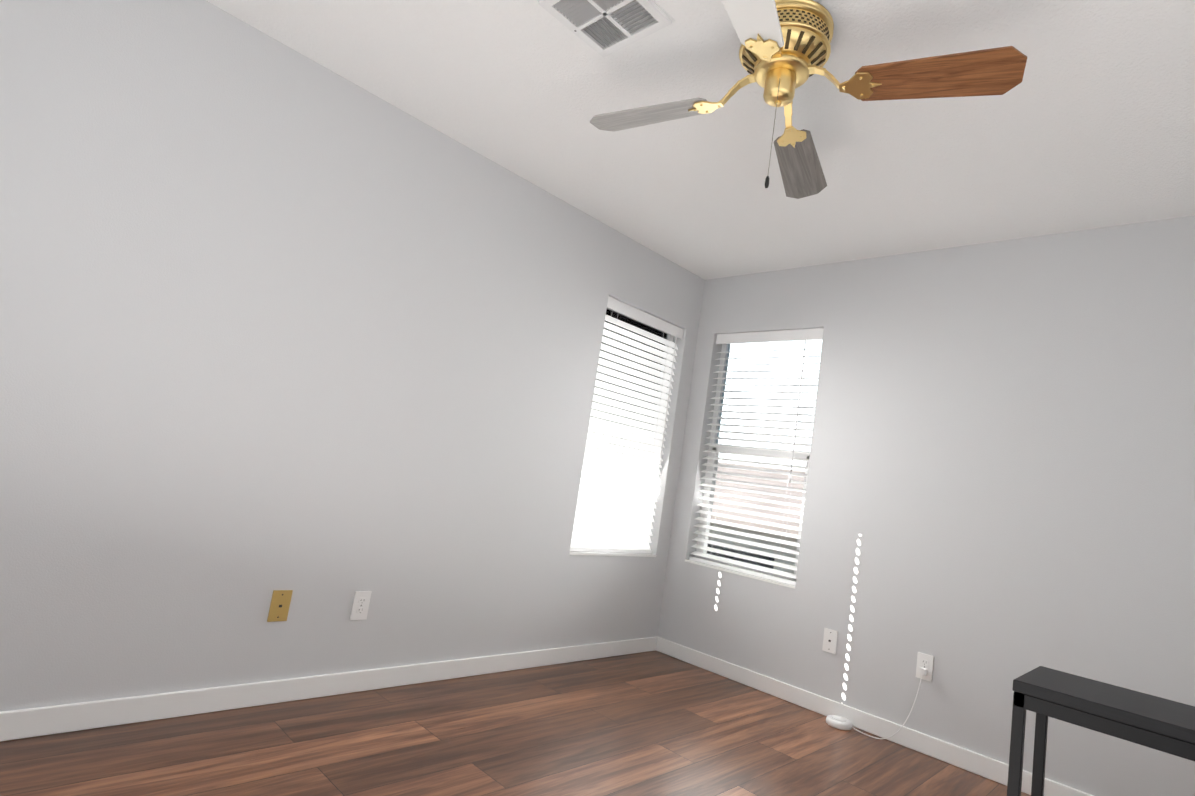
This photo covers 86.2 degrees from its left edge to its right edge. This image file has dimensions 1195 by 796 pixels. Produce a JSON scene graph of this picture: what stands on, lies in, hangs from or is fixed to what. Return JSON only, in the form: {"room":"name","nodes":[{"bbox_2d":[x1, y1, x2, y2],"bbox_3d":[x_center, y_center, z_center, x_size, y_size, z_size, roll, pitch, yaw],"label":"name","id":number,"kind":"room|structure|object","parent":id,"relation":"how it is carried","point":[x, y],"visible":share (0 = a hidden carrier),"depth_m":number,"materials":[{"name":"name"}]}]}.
{"room":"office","nodes":[
{"label":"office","id":0,"kind":"room"},
{"bbox_2d":[0,0,704,711],"bbox_3d":[-0.898,0.010,2.822,0.150,2.440,4.050,2,-10,45],"label":"wall","id":1,"kind":"structure","parent":0,"point":[322,342],"depth_m":2.39,"materials":[{"name":"paint"}]},
{"bbox_2d":[267,590,292,621],"bbox_3d":[-1.204,0.789,2.423,0.009,0.115,0.070,2,-10,45],"label":"outlet","id":2,"kind":"object","parent":1,"relation":"attached to","point":[279,605],"visible":1,"depth_m":2.42,"materials":[{"name":"gold metal"}]},
{"bbox_2d":[0,636,659,741],"bbox_3d":[-1.015,1.167,2.623,0.013,0.085,4.050,2,-10,45],"label":"baseboard","id":3,"kind":"structure","parent":1,"relation":"attached to","point":[36,721],"depth_m":2.40,"materials":[{"name":"white wood"}]},
{"bbox_2d":[350,591,371,619],"bbox_3d":[-0.981,0.862,2.649,0.010,0.115,0.070,2,-10,45],"label":"outlet","id":4,"kind":"object","parent":1,"relation":"attached to","point":[360,606],"visible":1,"depth_m":2.65,"materials":[{"name":"white plastic"}]},
{"bbox_2d":[569,296,682,556],"bbox_3d":[0.165,0.201,3.895,0.152,1.480,0.757,2,-10,45],"label":"window blind","id":5,"kind":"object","parent":1,"relation":"in","point":[615,512],"depth_m":3.88,"materials":[{"name":"white plastic"}]},
{"bbox_2d":[0,650,1030,795],"bbox_3d":[0.035,1.314,1.550,3.320,0.150,4.350,2,-10,45],"label":"floor","id":6,"kind":"structure","parent":0,"point":[653,723],"depth_m":2.38,"materials":[{"name":"brown wood"}]},
{"bbox_2d":[826,715,851,729],"bbox_3d":[1.185,1.587,3.131,0.122,0.036,0.122,2,-10,45],"label":"router","id":7,"kind":"object","parent":6,"relation":"on","point":[839,722],"depth_m":3.10,"materials":[{"name":"white plastic"}]},
{"bbox_2d":[1007,666,1194,795],"bbox_3d":[1.373,1.030,1.322,0.721,0.750,1.011,2,-10,45],"label":"desk","id":8,"kind":"object","parent":6,"relation":"on","point":[1147,720],"visible":1,"depth_m":1.22,"materials":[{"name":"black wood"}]},
{"bbox_2d":[206,0,1194,279],"bbox_3d":[0.419,-1.228,1.862,3.320,0.150,4.350,2,-10,45],"label":"ceiling","id":9,"kind":"structure","parent":0,"point":[1088,122],"depth_m":2.39,"materials":[{"name":"white paint"}]},
{"bbox_2d":[537,0,674,57],"bbox_3d":[0.024,-1.190,1.969,0.306,0.017,0.306,2,-10,45],"label":"ceiling vent","id":10,"kind":"object","parent":9,"relation":"in","point":[603,28],"visible":1,"depth_m":1.99,"materials":[{"name":"silver metal"}]},
{"bbox_2d":[590,0,1026,198],"bbox_3d":[0.535,-0.856,1.905,0.926,0.536,0.926,11,-7,-18],"label":"ceiling fan","id":11,"kind":"object","parent":9,"relation":"hanging from","point":[785,50],"visible":1,"depth_m":1.81,"materials":[{"name":"brown wood"}]},
{"bbox_2d":[658,215,1194,795],"bbox_3d":[1.673,0.442,3.176,3.320,2.440,0.150,2,-10,45],"label":"wall","id":12,"kind":"structure","parent":0,"point":[1000,491],"depth_m":2.96,"materials":[{"name":"paint"}]},
{"bbox_2d":[685,328,823,588],"bbox_3d":[0.975,0.322,3.891,0.746,1.480,0.152,2,-10,45],"label":"window blind","id":13,"kind":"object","parent":12,"relation":"in","point":[702,557],"depth_m":3.87,"materials":[{"name":"white plastic"}]},
{"bbox_2d":[822,628,837,653],"bbox_3d":[1.203,1.257,3.304,0.070,0.115,0.009,2,-10,45],"label":"outlet","id":14,"kind":"object","parent":12,"relation":"attached to","point":[830,641],"visible":1,"depth_m":3.30,"materials":[{"name":"white plastic"}]},
{"bbox_2d":[656,637,1093,795],"bbox_3d":[1.446,1.582,2.974,2.970,0.085,0.013,2,-10,45],"label":"baseboard","id":15,"kind":"structure","parent":12,"relation":"attached to","point":[984,766],"depth_m":3.09,"materials":[{"name":"white"}]},
{"bbox_2d":[916,652,933,681],"bbox_3d":[1.520,1.254,2.974,0.070,0.115,0.034,2,-10,45],"label":"outlet","id":16,"kind":"object","parent":12,"relation":"attached to","point":[924,666],"visible":1,"depth_m":2.98,"materials":[{"name":"white plastic"}]},
{"bbox_2d":[852,674,921,738],"bbox_3d":[1.366,1.439,3.026,0.289,0.349,0.048,2,-10,45],"label":"cord","id":17,"kind":"object","parent":16,"relation":"attached to","point":[904,722],"visible":1,"depth_m":2.95,"materials":[{"name":"white plastic"}]},
{"label":"outside","id":18,"kind":"structure","parent":0,"visible":0},
{"bbox_3d":[-0.084,4.588,3.672,80.000,0.100,80.000,2,-10,45],"label":"ground","id":19,"kind":"structure","parent":18,"visible":0},
{"bbox_2d":[707,462,804,573],"bbox_3d":[2.893,4.018,15.896,20.000,4.850,8.200,2,-10,45],"label":"house","id":20,"kind":"structure","parent":19,"relation":"on","point":[780,491],"depth_m":11.75,"materials":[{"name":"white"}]}
]}

